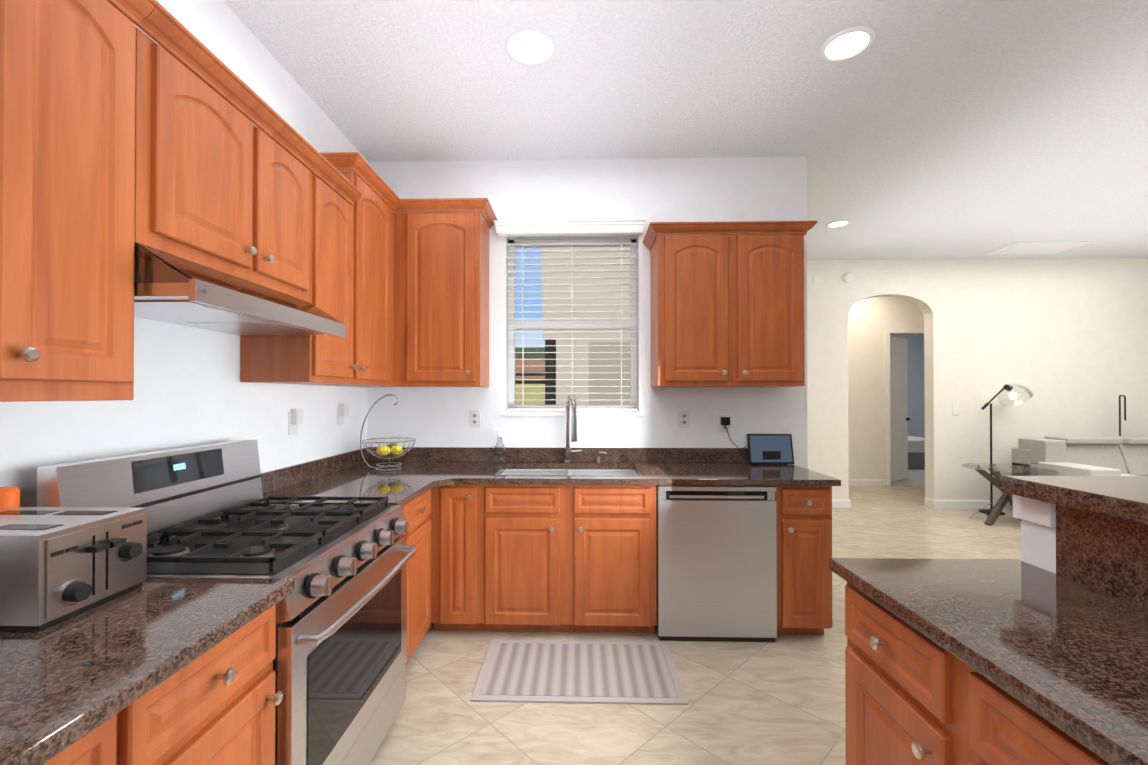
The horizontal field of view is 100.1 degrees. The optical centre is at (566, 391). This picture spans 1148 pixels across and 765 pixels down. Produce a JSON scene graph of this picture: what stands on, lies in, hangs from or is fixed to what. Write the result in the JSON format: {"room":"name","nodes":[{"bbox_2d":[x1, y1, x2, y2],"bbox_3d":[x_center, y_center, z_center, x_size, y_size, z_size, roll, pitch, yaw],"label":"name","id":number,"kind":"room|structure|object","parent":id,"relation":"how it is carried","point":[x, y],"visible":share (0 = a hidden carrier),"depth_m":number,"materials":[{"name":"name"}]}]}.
{"room":"kitchen","nodes":[
{"label":"kitchen","id":0,"kind":"room"},
{"bbox_2d":[0,0,367,506],"bbox_3d":[-1.632,-0.148,-0.248,0.200,3.090,7.850,0,0,1],"label":"wall","id":1,"kind":"structure","parent":0,"point":[190,389],"depth_m":1.97,"materials":[{"name":"paint"}]},
{"bbox_2d":[0,0,156,401],"bbox_3d":[-1.317,-0.525,0.787,0.376,1.088,1.046,0,0,1],"label":"upper cabinet","id":2,"kind":"object","parent":1,"relation":"attached to","point":[67,149],"visible":1,"depth_m":1.12,"materials":[{"name":"brown wood"}]},
{"bbox_2d":[134,1,322,301],"bbox_3d":[-1.293,-0.733,1.738,0.376,0.658,0.850,0,0,1],"label":"upper cabinet","id":3,"kind":"object","parent":1,"relation":"attached to","point":[222,185],"visible":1,"depth_m":1.56,"materials":[{"name":"brown wood"}]},
{"bbox_2d":[134,243,345,337],"bbox_3d":[-1.236,-0.324,1.734,0.492,0.158,0.844,0,0,1],"label":"range hood","id":4,"kind":"object","parent":3,"relation":"attached to","point":[191,294],"visible":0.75,"depth_m":1.54,"materials":[{"name":"silver metal"}]},
{"bbox_2d":[288,409,302,434],"bbox_3d":[-1.441,0.159,2.564,0.040,0.135,0.080,0,0,1],"label":"electrical outlet","id":5,"kind":"object","parent":1,"relation":"attached to","point":[295,417],"visible":1,"depth_m":2.54,"materials":[{"name":"white plastic"}]},
{"bbox_2d":[240,157,362,383],"bbox_3d":[-1.278,-0.550,2.360,0.376,1.016,0.392,0,0,1],"label":"upper cabinet","id":6,"kind":"object","parent":1,"relation":"attached to","point":[335,194],"visible":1,"depth_m":2.24,"materials":[{"name":"brown wood"}]},
{"bbox_2d":[337,403,348,424],"bbox_3d":[-1.428,0.141,3.076,0.040,0.135,0.080,0,0,1],"label":"outlet","id":7,"kind":"object","parent":1,"relation":"attached to","point":[342,410],"visible":1,"depth_m":3.05,"materials":[{"name":"white plastic"}]},
{"bbox_2d":[367,157,807,468],"bbox_3d":[0.132,-0.122,3.535,3.140,3.090,0.200,0,0,1],"label":"wall","id":8,"kind":"structure","parent":0,"point":[725,189],"depth_m":3.44,"materials":[{"name":"paint"}]},
{"bbox_2d":[296,152,496,386],"bbox_3d":[-0.981,-0.641,2.978,0.940,1.206,0.972,0,0,1],"label":"upper cabinet","id":9,"kind":"object","parent":8,"relation":"attached to","point":[420,299],"visible":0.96,"depth_m":3.12,"materials":[{"name":"brown wood"}]},
{"bbox_2d":[469,410,479,427],"bbox_3d":[-0.660,0.193,3.446,0.080,0.125,0.008,0,0,1],"label":"electrical outlet","id":10,"kind":"object","parent":8,"relation":"attached to","point":[474,418],"visible":1,"depth_m":3.44,"materials":[{"name":"white plastic"}]},
{"bbox_2d":[494,219,645,235],"bbox_3d":[0.018,-1.163,3.406,1.066,0.088,0.073,0,0,1],"label":"window valance","id":11,"kind":"object","parent":8,"relation":"attached to","point":[569,227],"visible":1,"depth_m":3.38,"materials":[{"name":"white wood"}]},
{"bbox_2d":[508,239,636,407],"bbox_3d":[0.041,-0.496,3.590,0.953,1.277,0.060,0,0,1],"label":"window","id":12,"kind":"structure","parent":8,"relation":"in","point":[511,374],"depth_m":3.57,"materials":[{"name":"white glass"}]},
{"bbox_2d":[507,235,637,410],"bbox_3d":[0.039,-0.498,3.485,0.941,1.275,0.052,0,0,1],"label":"window blinds","id":13,"kind":"object","parent":12,"relation":"attached to","point":[523,345],"visible":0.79,"depth_m":3.47,"materials":[{"name":"white plastic"}]},
{"bbox_2d":[501,412,643,415],"bbox_3d":[0.039,0.158,3.487,1.013,0.029,0.155,0,0,1],"label":"window sill","id":14,"kind":"structure","parent":8,"relation":"attached to","point":[577,413],"depth_m":3.41,"materials":[{"name":"white wood"}]},
{"bbox_2d":[678,410,689,427],"bbox_3d":[0.833,0.193,3.410,0.080,0.125,0.008,0,0,1],"label":"electrical outlet","id":15,"kind":"object","parent":8,"relation":"attached to","point":[683,418],"visible":1,"depth_m":3.41,"materials":[{"name":"white plastic"}]},
{"bbox_2d":[719,415,729,432],"bbox_3d":[1.116,0.229,3.402,0.080,0.125,0.008,0,0,1],"label":"electrical outlet","id":16,"kind":"object","parent":8,"relation":"attached to","point":[722,428],"visible":0.52,"depth_m":3.40,"materials":[{"name":"white plastic"}]},
{"bbox_2d":[721,417,747,449],"bbox_3d":[1.204,0.323,3.378,0.234,0.289,0.036,0,0,1],"label":"cord","id":17,"kind":"object","parent":16,"relation":"attached to","point":[725,421],"visible":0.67,"depth_m":3.36,"materials":[{"name":"black plastic"}]},
{"bbox_2d":[642,221,817,386],"bbox_3d":[1.060,-0.556,3.225,1.051,1.041,0.376,0,0,1],"label":"upper cabinet","id":18,"kind":"object","parent":8,"relation":"attached to","point":[727,304],"visible":1,"depth_m":3.08,"materials":[{"name":"brown wood"}]},
{"bbox_2d":[223,0,1147,259],"bbox_3d":[4.289,-1.716,3.594,11.850,0.100,15.800,0,0,1],"label":"ceiling","id":19,"kind":"structure","parent":0,"point":[946,129],"depth_m":2.73,"materials":[{"name":"white paint"}]},
{"bbox_2d":[505,29,552,65],"bbox_3d":[-0.182,-1.668,2.339,0.234,0.012,0.234,0,0,1],"label":"recessed light","id":20,"kind":"object","parent":19,"relation":"in","point":[528,47],"visible":1,"depth_m":2.33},
{"bbox_2d":[826,220,850,227],"bbox_3d":[2.671,-1.651,4.733,0.214,0.012,0.214,0,0,1],"label":"recessed light","id":21,"kind":"object","parent":19,"relation":"in","point":[837,223],"visible":0.98,"depth_m":4.72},
{"bbox_2d":[820,26,875,61],"bbox_3d":[1.350,-1.668,2.316,0.234,0.012,0.234,0,0,1],"label":"recessed light","id":22,"kind":"object","parent":19,"relation":"in","point":[847,44],"visible":1,"depth_m":2.31,"materials":[{"name":"white plastic"}]},
{"bbox_2d":[983,242,1094,254],"bbox_3d":[5.392,-1.643,5.518,0.840,0.017,0.440,0,0,1],"label":"ceiling vent","id":23,"kind":"object","parent":19,"relation":"in","point":[1036,248],"visible":1,"depth_m":5.48,"materials":[{"name":"white metal"}]},
{"bbox_2d":[369,486,1020,764],"bbox_3d":[4.239,1.459,1.557,11.850,0.100,11.770,0,0,1],"label":"floor","id":24,"kind":"structure","parent":0,"point":[780,700],"depth_m":2.19,"materials":[{"name":"tile"}]},
{"bbox_2d":[43,696,142,764],"bbox_3d":[-1.136,0.958,0.567,0.748,0.888,0.520,0,0,1],"label":"base cabinet","id":25,"kind":"object","parent":24,"relation":"on","point":[115,741],"depth_m":0.80,"materials":[{"name":"brown wood"}]},
{"bbox_2d":[0,577,294,764],"bbox_3d":[-1.128,0.441,0.037,0.790,0.135,2.452,0,0,1],"label":"countertop","id":26,"kind":"structure","parent":25,"relation":"on","point":[66,683],"depth_m":0.89,"materials":[{"name":"stone"}]},
{"bbox_2d":[0,486,19,509],"bbox_3d":[-1.438,0.363,1.224,0.066,0.235,0.065,0,0,1],"label":"bottle","id":27,"kind":"object","parent":26,"relation":"on","point":[9,497],"visible":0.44,"depth_m":1.22,"materials":[{"name":"orange plastic"}]},
{"bbox_2d":[0,507,146,630],"bbox_3d":[-1.202,0.383,1.081,0.365,0.193,0.240,0,0,1],"label":"toaster","id":28,"kind":"object","parent":26,"relation":"on","point":[58,564],"visible":1,"depth_m":1.02,"materials":[{"name":"stainless steel"},{"name":"black plastic"}]},
{"bbox_2d":[139,604,282,764],"bbox_3d":[-1.124,0.961,1.043,0.748,0.888,0.432,0,0,1],"label":"base cabinet","id":29,"kind":"object","parent":24,"relation":"on","point":[217,703],"depth_m":1.04,"materials":[{"name":"brown wood"}]},
{"bbox_2d":[37,439,416,764],"bbox_3d":[-1.053,0.807,1.688,0.839,1.204,0.850,0,0,1],"label":"range","id":30,"kind":"object","parent":24,"relation":"on","point":[339,660],"visible":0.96,"depth_m":1.56,"materials":[{"name":"silver metal"}]},
{"bbox_2d":[402,489,430,664],"bbox_3d":[-1.106,0.971,2.454,0.716,0.887,0.674,0,0,1],"label":"base cabinet","id":31,"kind":"object","parent":24,"relation":"on","point":[416,512],"visible":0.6,"depth_m":2.53,"materials":[{"name":"brown wood"}]},
{"bbox_2d":[430,484,505,630],"bbox_3d":[-0.627,0.976,3.103,0.315,0.888,0.682,0,0,1],"label":"base cabinet","id":32,"kind":"object","parent":24,"relation":"on","point":[460,514],"depth_m":2.77,"materials":[{"name":"brown wood"}]},
{"bbox_2d":[261,447,840,506],"bbox_3d":[0.040,0.561,2.761,2.992,0.336,1.339,0,0,1],"label":"countertop","id":33,"kind":"structure","parent":32,"relation":"on","point":[423,470],"depth_m":2.98,"materials":[{"name":"stone"}]},
{"bbox_2d":[360,394,415,470],"bbox_3d":[-1.148,0.254,3.073,0.354,0.480,0.327,0,0,1],"label":"fruit basket","id":34,"kind":"object","parent":33,"relation":"on","point":[393,448],"visible":1,"depth_m":3.07,"materials":[{"name":"silver metal"}]},
{"bbox_2d":[494,429,504,463],"bbox_3d":[-0.469,0.377,3.346,0.081,0.237,0.080,0,0,1],"label":"soap bottle","id":35,"kind":"object","parent":33,"relation":"on","point":[499,434],"visible":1,"depth_m":3.35,"materials":[{"name":"clear glass"}]},
{"bbox_2d":[564,395,581,462],"bbox_3d":[0.041,0.256,3.280,0.131,0.478,0.238,0,0,1],"label":"faucet","id":36,"kind":"object","parent":33,"relation":"on","point":[574,436],"visible":1,"depth_m":3.34,"materials":[{"name":"silver metal"}]},
{"bbox_2d":[596,452,606,462],"bbox_3d":[0.243,0.456,3.349,0.076,0.080,0.063,0,0,1],"label":"soap dispenser","id":37,"kind":"object","parent":33,"relation":"on","point":[598,459],"visible":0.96,"depth_m":3.35,"materials":[{"name":"silver metal"}]},
{"bbox_2d":[747,434,793,464],"bbox_3d":[1.397,0.393,3.312,0.300,0.205,0.085,0,0,1],"label":"smart display","id":38,"kind":"object","parent":33,"relation":"on","point":[775,449],"visible":1,"depth_m":3.29,"materials":[{"name":"black plastic"}]},
{"bbox_2d":[486,500,656,632],"bbox_3d":[0.016,1.110,3.086,0.970,0.620,0.682,0,0,1],"label":"base cabinet","id":39,"kind":"object","parent":24,"relation":"on","point":[563,558],"depth_m":2.75,"materials":[{"name":"brown wood"}]},
{"bbox_2d":[470,640,687,704],"bbox_3d":[0.060,1.409,2.448,0.990,0.012,0.535,0,0,1],"label":"kitchen mat","id":40,"kind":"object","parent":24,"relation":"on","point":[602,672],"visible":0.98,"depth_m":2.39,"materials":[{"name":"white fabric"}]},
{"bbox_2d":[657,485,776,641],"bbox_3d":[0.861,0.977,3.050,0.665,0.884,0.658,0,0,1],"label":"dishwasher","id":41,"kind":"object","parent":24,"relation":"on","point":[716,563],"visible":0.96,"depth_m":2.72,"materials":[{"name":"silver metal"}]},
{"bbox_2d":[775,486,832,634],"bbox_3d":[1.357,0.975,3.038,0.316,0.887,0.714,0,0,1],"label":"base cabinet","id":42,"kind":"object","parent":24,"relation":"on","point":[804,554],"visible":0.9,"depth_m":2.72,"materials":[{"name":"brown wood"}]},
{"bbox_2d":[845,582,940,764],"bbox_3d":[1.036,0.962,1.157,0.520,0.888,0.419,0,0,1],"label":"base cabinet","id":43,"kind":"object","parent":24,"relation":"on","point":[913,696],"depth_m":1.17,"materials":[{"name":"brown wood"}]},
{"bbox_2d":[978,383,1033,514],"bbox_3d":[5.214,0.668,5.725,0.554,1.539,0.320,0,0,1],"label":"floor lamp","id":44,"kind":"object","parent":24,"relation":"on","point":[1009,387],"visible":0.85,"depth_m":5.72,"materials":[{"name":"black metal"}]},
{"bbox_2d":[962,463,1058,525],"bbox_3d":[4.846,1.142,5.280,0.780,0.628,0.780,0,0,1],"label":"side table","id":45,"kind":"object","parent":24,"relation":"on","point":[996,471],"visible":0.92,"depth_m":5.24,"materials":[{"name":"brown wood"}]},
{"bbox_2d":[941,647,1110,764],"bbox_3d":[1.024,0.959,0.696,0.520,0.888,0.503,0,0,1],"label":"base cabinet","id":46,"kind":"object","parent":24,"relation":"on","point":[982,723],"depth_m":0.88,"materials":[{"name":"brown wood"}]},
{"bbox_2d":[829,558,1147,764],"bbox_3d":[0.996,0.490,-0.118,0.538,0.035,3.048,0,0,1],"label":"countertop","id":47,"kind":"structure","parent":46,"relation":"on","point":[1067,656],"depth_m":0.96,"materials":[{"name":"stone"}]},
{"bbox_2d":[1012,436,1147,475],"bbox_3d":[6.934,0.897,4.766,3.420,0.950,1.810,0,0,1],"label":"sofa","id":48,"kind":"object","parent":24,"relation":"on","point":[1095,455],"visible":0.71,"depth_m":5.31,"materials":[{"name":"white fabric"}]},
{"bbox_2d":[1013,495,1147,607],"bbox_3d":[1.331,0.838,-0.132,0.154,1.118,3.042,0,0,1],"label":"wall","id":49,"kind":"structure","parent":24,"relation":"on","point":[1107,554],"depth_m":1.20,"materials":[{"name":"paint"}]},
{"bbox_2d":[999,476,1147,524],"bbox_3d":[1.488,0.254,-0.131,0.555,0.047,3.043,0,0,1],"label":"bar","id":50,"kind":"object","parent":49,"relation":"on","point":[1123,497],"visible":1,"depth_m":1.21,"materials":[{"name":"stone"}]},
{"bbox_2d":[1119,395,1125,435],"bbox_3d":[6.674,0.738,5.798,0.180,1.400,0.180,0,0,1],"label":"floor lamp","id":51,"kind":"object","parent":24,"relation":"on","point":[1120,412],"visible":0.29,"depth_m":5.80,"materials":[{"name":"black metal"}]},
{"bbox_2d":[848,297,923,479],"bbox_3d":[4.710,-0.094,7.493,4.400,3.090,0.140,0,0,1],"label":"wall","id":52,"kind":"structure","parent":0,"point":[870,320],"depth_m":7.40,"materials":[{"name":"paint"}]},
{"bbox_2d":[849,479,885,485],"bbox_3d":[3.808,1.401,7.426,2.193,0.100,0.014,0,0,1],"label":"baseboard","id":53,"kind":"structure","parent":52,"relation":"attached to","point":[852,482],"depth_m":7.40,"materials":[{"name":"white wood"}]},
{"bbox_2d":[890,336,909,481],"bbox_3d":[5.345,0.275,7.824,0.717,2.333,0.535,0,0,1],"label":"bedroom door","id":54,"kind":"structure","parent":52,"relation":"in","point":[900,419],"depth_m":7.86,"materials":[{"name":"white wood"}]},
{"bbox_2d":[885,328,923,485],"bbox_3d":[5.425,0.238,7.463,1.030,2.425,0.160,0,0,1],"label":"door frame","id":55,"kind":"structure","parent":52,"relation":"attached to","point":[888,411],"depth_m":7.40,"materials":[{"name":"white wood"}]},
{"bbox_2d":[890,334,924,437],"bbox_3d":[5.705,-0.067,11.350,7.400,3.090,0.200,0,0,1],"label":"wall","id":56,"kind":"structure","parent":0,"point":[916,388],"depth_m":11.18,"materials":[{"name":"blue paint"}]},
{"bbox_2d":[891,469,924,485],"bbox_3d":[5.658,1.512,9.424,7.000,0.105,4.030,0,0,1],"label":"floor","id":57,"kind":"structure","parent":0,"point":[916,477],"depth_m":7.85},
{"bbox_2d":[908,436,924,468],"bbox_3d":[6.175,0.891,10.111,1.840,1.144,2.200,0,0,1],"label":"bed","id":58,"kind":"object","parent":57,"relation":"on","point":[916,452],"depth_m":9.02,"materials":[{"name":"grey fabric"}]},
{"bbox_2d":[807,258,1147,499],"bbox_3d":[5.819,-0.104,6.026,8.510,3.090,0.160,0,0,1],"label":"wall","id":59,"kind":"structure","parent":0,"point":[1064,341],"depth_m":5.96,"materials":[{"name":"paint"}]},
{"bbox_2d":[813,276,820,281],"bbox_3d":[3.132,-1.409,6.014,0.100,0.070,0.010,0,0,1],"label":"fire alarm","id":60,"kind":"object","parent":59,"relation":"attached to","point":[816,278],"visible":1,"depth_m":6.01,"materials":[{"name":"white plastic"}]},
{"bbox_2d":[832,499,850,507],"bbox_3d":[2.648,1.391,6.004,1.766,0.100,0.014,0,0,1],"label":"baseboard","id":61,"kind":"structure","parent":59,"relation":"attached to","point":[846,503],"depth_m":5.98,"materials":[{"name":"white wood"}]},
{"bbox_2d":[843,272,853,282],"bbox_3d":[3.514,-1.427,5.991,0.130,0.130,0.036,0,0,1],"label":"smoke detector","id":62,"kind":"object","parent":59,"relation":"attached to","point":[848,277],"visible":1,"depth_m":5.98,"materials":[{"name":"white plastic"}]},
{"bbox_2d":[952,404,958,414],"bbox_3d":[4.825,0.221,5.960,0.080,0.130,0.012,0,0,1],"label":"light switch","id":63,"kind":"object","parent":59,"relation":"attached to","point":[955,409],"visible":1,"depth_m":5.96,"materials":[{"name":"white plastic"}]},
{"bbox_2d":[932,499,1012,508],"bbox_3d":[7.307,1.390,5.889,5.526,0.100,0.014,0,0,1],"label":"baseboard","id":64,"kind":"structure","parent":59,"relation":"attached to","point":[935,503],"depth_m":5.94,"materials":[{"name":"white wood"}]},
{"label":"outside","id":65,"kind":"structure","parent":0,"visible":0},
{"bbox_2d":[515,247,629,404],"bbox_3d":[-4.841,-3.034,9.604,14.000,15.000,9.050,0,0,1],"label":"view","id":66,"kind":"structure","parent":65,"point":[589,370],"depth_m":5.04,"materials":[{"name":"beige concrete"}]}
]}

